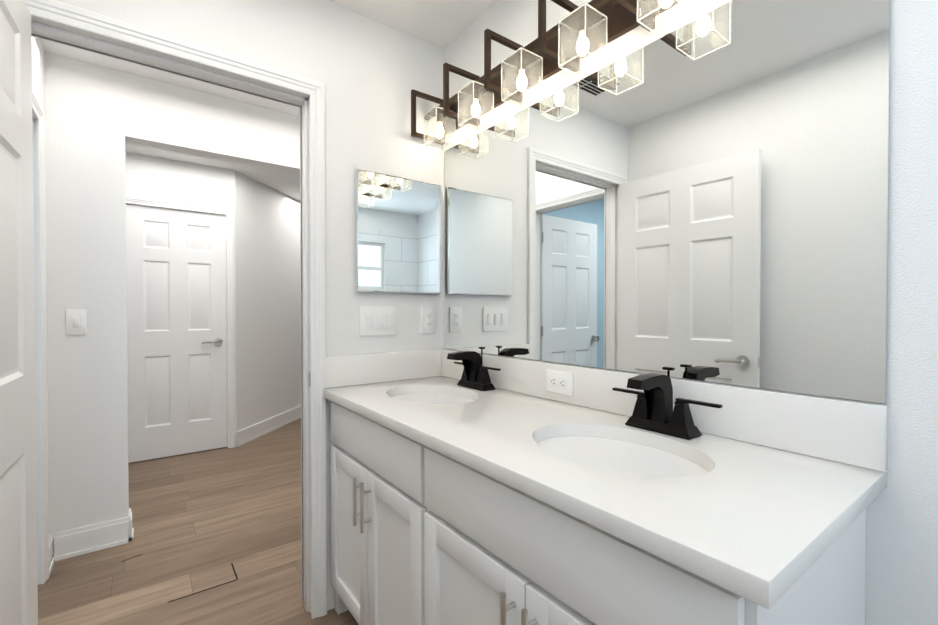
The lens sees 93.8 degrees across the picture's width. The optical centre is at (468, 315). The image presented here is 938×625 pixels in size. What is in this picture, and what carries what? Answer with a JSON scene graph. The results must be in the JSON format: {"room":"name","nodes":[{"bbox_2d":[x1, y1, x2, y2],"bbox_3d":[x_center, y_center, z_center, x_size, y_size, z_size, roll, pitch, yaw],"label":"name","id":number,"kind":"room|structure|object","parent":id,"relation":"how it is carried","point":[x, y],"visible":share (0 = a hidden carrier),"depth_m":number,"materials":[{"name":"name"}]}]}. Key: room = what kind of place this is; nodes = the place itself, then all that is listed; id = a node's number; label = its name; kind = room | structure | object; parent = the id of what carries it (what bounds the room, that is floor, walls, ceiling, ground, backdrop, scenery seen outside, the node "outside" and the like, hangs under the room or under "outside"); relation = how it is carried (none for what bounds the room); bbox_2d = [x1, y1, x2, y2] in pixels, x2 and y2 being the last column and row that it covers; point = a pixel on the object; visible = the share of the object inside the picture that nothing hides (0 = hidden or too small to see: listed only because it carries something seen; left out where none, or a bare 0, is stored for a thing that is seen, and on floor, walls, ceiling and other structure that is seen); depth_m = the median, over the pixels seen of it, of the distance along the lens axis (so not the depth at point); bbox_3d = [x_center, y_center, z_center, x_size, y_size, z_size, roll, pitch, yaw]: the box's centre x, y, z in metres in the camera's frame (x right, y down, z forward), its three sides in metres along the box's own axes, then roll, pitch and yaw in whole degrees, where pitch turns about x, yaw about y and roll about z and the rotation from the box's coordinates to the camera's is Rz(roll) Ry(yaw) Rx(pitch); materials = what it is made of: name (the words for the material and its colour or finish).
{"room":"bathroom","nodes":[
{"label":"bathroom","id":0,"kind":"room"},
{"bbox_2d":[32,37,48,510],"bbox_3d":[-1.806,-0.032,1.711,0.120,2.440,1.120,0,1,-37],"label":"wall","id":1,"kind":"structure","parent":0,"point":[40,74],"depth_m":2.01,"materials":[{"name":"paint"}]},
{"bbox_2d":[44,51,299,544],"bbox_3d":[-1.211,-0.044,2.779,2.110,2.440,0.120,0,1,-37],"label":"wall","id":2,"kind":"structure","parent":0,"point":[85,171],"depth_m":2.21,"materials":[{"name":"paint"}]},
{"bbox_2d":[66,309,86,334],"bbox_3d":[-1.932,0.033,2.157,0.076,0.124,0.015,0,1,-37],"label":"light switch","id":3,"kind":"object","parent":2,"relation":"attached to","point":[76,321],"visible":1,"depth_m":2.15,"materials":[{"name":"plastic"}]},
{"bbox_2d":[49,513,133,565],"bbox_3d":[-1.886,1.118,2.200,0.319,0.130,0.020,0,1,-37],"label":"baseboard","id":4,"kind":"structure","parent":2,"relation":"attached to","point":[86,539],"depth_m":2.19,"materials":[{"name":"paint"}]},
{"bbox_2d":[126,152,228,207],"bbox_3d":[-2.435,-1.079,3.663,0.750,0.390,0.120,0,1,-37],"label":"wall","id":5,"kind":"structure","parent":0,"point":[152,177],"depth_m":3.61,"materials":[{"name":"paint"}]},
{"bbox_2d":[126,204,227,462],"bbox_3d":[-2.421,0.144,3.650,0.716,2.030,0.132,0,1,-37],"label":"door","id":6,"kind":"structure","parent":5,"relation":"in","point":[177,323],"depth_m":3.62,"materials":[{"name":"paint"}]},
{"bbox_2d":[126,196,234,447],"bbox_3d":[-2.426,0.118,3.664,0.814,2.097,0.129,0,1,-37],"label":"door frame","id":7,"kind":"structure","parent":5,"relation":"attached to","point":[228,213],"depth_m":3.84,"materials":[{"name":"paint"}]},
{"bbox_2d":[38,418,358,624],"bbox_3d":[-1.483,1.211,1.828,6.900,0.052,8.000,0,1,-37],"label":"floor","id":8,"kind":"structure","parent":0,"point":[203,520],"depth_m":2.17,"materials":[{"name":"brown wood"}]},
{"bbox_2d":[323,395,865,624],"bbox_3d":[0.097,0.760,1.304,0.586,0.865,1.516,0,1,-37],"label":"bathroom vanity","id":9,"kind":"object","parent":8,"relation":"on","point":[471,488],"depth_m":0.94,"materials":[{"name":"paint"}]},
{"bbox_2d":[323,375,886,614],"bbox_3d":[0.109,0.310,1.290,0.577,0.034,1.549,0,1,-37],"label":"countertop","id":10,"kind":"structure","parent":9,"relation":"on","point":[762,520],"depth_m":0.77,"materials":[{"name":"white stone"}]},
{"bbox_2d":[383,387,482,406],"bbox_3d":[-0.136,0.390,1.627,0.364,0.158,0.470,0,1,-37],"label":"sink","id":11,"kind":"object","parent":10,"relation":"in","point":[421,396],"depth_m":1.72,"materials":[{"name":"white ceramic"}]},
{"bbox_2d":[447,347,502,390],"bbox_3d":[-0.010,0.211,1.719,0.161,0.152,0.287,0,1,-37],"label":"faucet","id":12,"kind":"object","parent":10,"relation":"on","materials":[{"name":"black metal"}]},
{"bbox_2d":[523,423,726,490],"bbox_3d":[0.331,0.397,1.001,0.364,0.158,0.470,0,1,-37],"label":"sink","id":13,"kind":"object","parent":10,"relation":"in","point":[662,465],"depth_m":1.03,"materials":[{"name":"white ceramic"}]},
{"bbox_2d":[611,367,726,438],"bbox_3d":[0.456,0.218,1.093,0.161,0.152,0.287,0,1,-37],"label":"faucet","id":14,"kind":"object","parent":10,"relation":"on","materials":[{"name":"black metal"}]},
{"bbox_2d":[229,170,235,446],"bbox_3d":[-2.116,-0.056,3.912,0.045,2.440,0.120,0,1,-37],"label":"wall","id":15,"kind":"structure","parent":0,"point":[231,189],"depth_m":3.87,"materials":[{"name":"paint"}]},
{"bbox_2d":[56,0,442,610],"bbox_3d":[-0.740,-0.032,1.696,1.450,2.440,0.120,0,1,-37],"label":"wall","id":16,"kind":"structure","parent":0,"point":[371,74],"depth_m":1.79,"materials":[{"name":"paint"}]},
{"bbox_2d":[0,0,37,624],"bbox_3d":[-1.026,0.174,0.901,0.136,2.030,0.821,0,1,-37],"label":"bathroom door","id":17,"kind":"structure","parent":16,"relation":"in","point":[18,555],"depth_m":1.10,"materials":[{"name":"paint"}]},
{"bbox_2d":[25,0,326,618],"bbox_3d":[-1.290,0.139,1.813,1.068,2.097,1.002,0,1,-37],"label":"door frame","id":18,"kind":"structure","parent":16,"relation":"attached to","point":[61,13],"depth_m":1.72,"materials":[{"name":"paint"}]},
{"bbox_2d":[360,306,395,335],"bbox_3d":[-0.386,0.024,1.875,0.168,0.124,0.015,0,1,-37],"label":"switch plate","id":19,"kind":"object","parent":16,"relation":"attached to","point":[375,321],"visible":1,"depth_m":1.87,"materials":[{"name":"plastic"}]},
{"bbox_2d":[324,349,442,386],"bbox_3d":[-0.355,0.223,1.897,0.552,0.124,0.020,0,1,-37],"label":"backsplash","id":20,"kind":"structure","parent":16,"relation":"attached to","point":[339,370],"depth_m":1.87,"materials":[{"name":"white stone"}]},
{"bbox_2d":[355,168,439,293],"bbox_3d":[-0.302,-0.352,1.930,0.409,0.505,0.020,0,1,-37],"label":"medicine cabinet","id":21,"kind":"object","parent":16,"relation":"attached to","point":[397,234],"visible":0.98,"depth_m":1.91,"materials":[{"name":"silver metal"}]},
{"bbox_2d":[421,307,435,333],"bbox_3d":[-0.187,0.023,2.027,0.076,0.124,0.010,0,1,-37],"label":"outlet plate","id":22,"kind":"object","parent":16,"relation":"attached to","point":[428,320],"visible":1,"depth_m":2.02,"materials":[{"name":"plastic"}]},
{"bbox_2d":[235,171,300,431],"bbox_3d":[-1.935,-0.070,5.173,0.120,2.440,2.600,0,1,8],"label":"wall","id":23,"kind":"structure","parent":0,"point":[268,306],"depth_m":4.32,"materials":[{"name":"paint"}]},
{"bbox_2d":[237,406,300,446],"bbox_3d":[-1.865,1.085,5.176,0.019,0.130,2.600,0,1,8],"label":"baseboard","id":24,"kind":"structure","parent":23,"relation":"attached to","point":[252,432],"depth_m":4.31,"materials":[{"name":"paint"}]},
{"bbox_2d":[39,0,498,200],"bbox_3d":[-1.483,-1.278,1.800,6.900,0.050,8.000,0,1,-37],"label":"ceiling","id":25,"kind":"structure","parent":0,"point":[442,24],"depth_m":2.07,"materials":[{"name":"paint"}]},
{"bbox_2d":[443,349,887,470],"bbox_3d":[0.333,0.228,1.456,0.020,0.124,1.549,0,1,-37],"label":"backsplash","id":26,"kind":"structure","parent":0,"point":[844,431],"depth_m":1.01,"materials":[{"name":"white stone"}]},
{"bbox_2d":[443,0,937,624],"bbox_3d":[0.596,-0.026,1.214,0.126,2.440,4.550,0,1,-37],"label":"wall","id":27,"kind":"structure","parent":0,"point":[705,197],"depth_m":1.05,"materials":[{"name":"white paint"}]},
{"bbox_2d":[411,0,696,149],"bbox_3d":[0.180,-0.862,1.506,0.189,0.245,1.245,0,1,-37],"label":"sconce","id":28,"kind":"object","parent":27,"relation":"attached to","point":[574,37],"visible":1,"depth_m":1.48,"materials":[{"name":"clear glass"}]}
]}

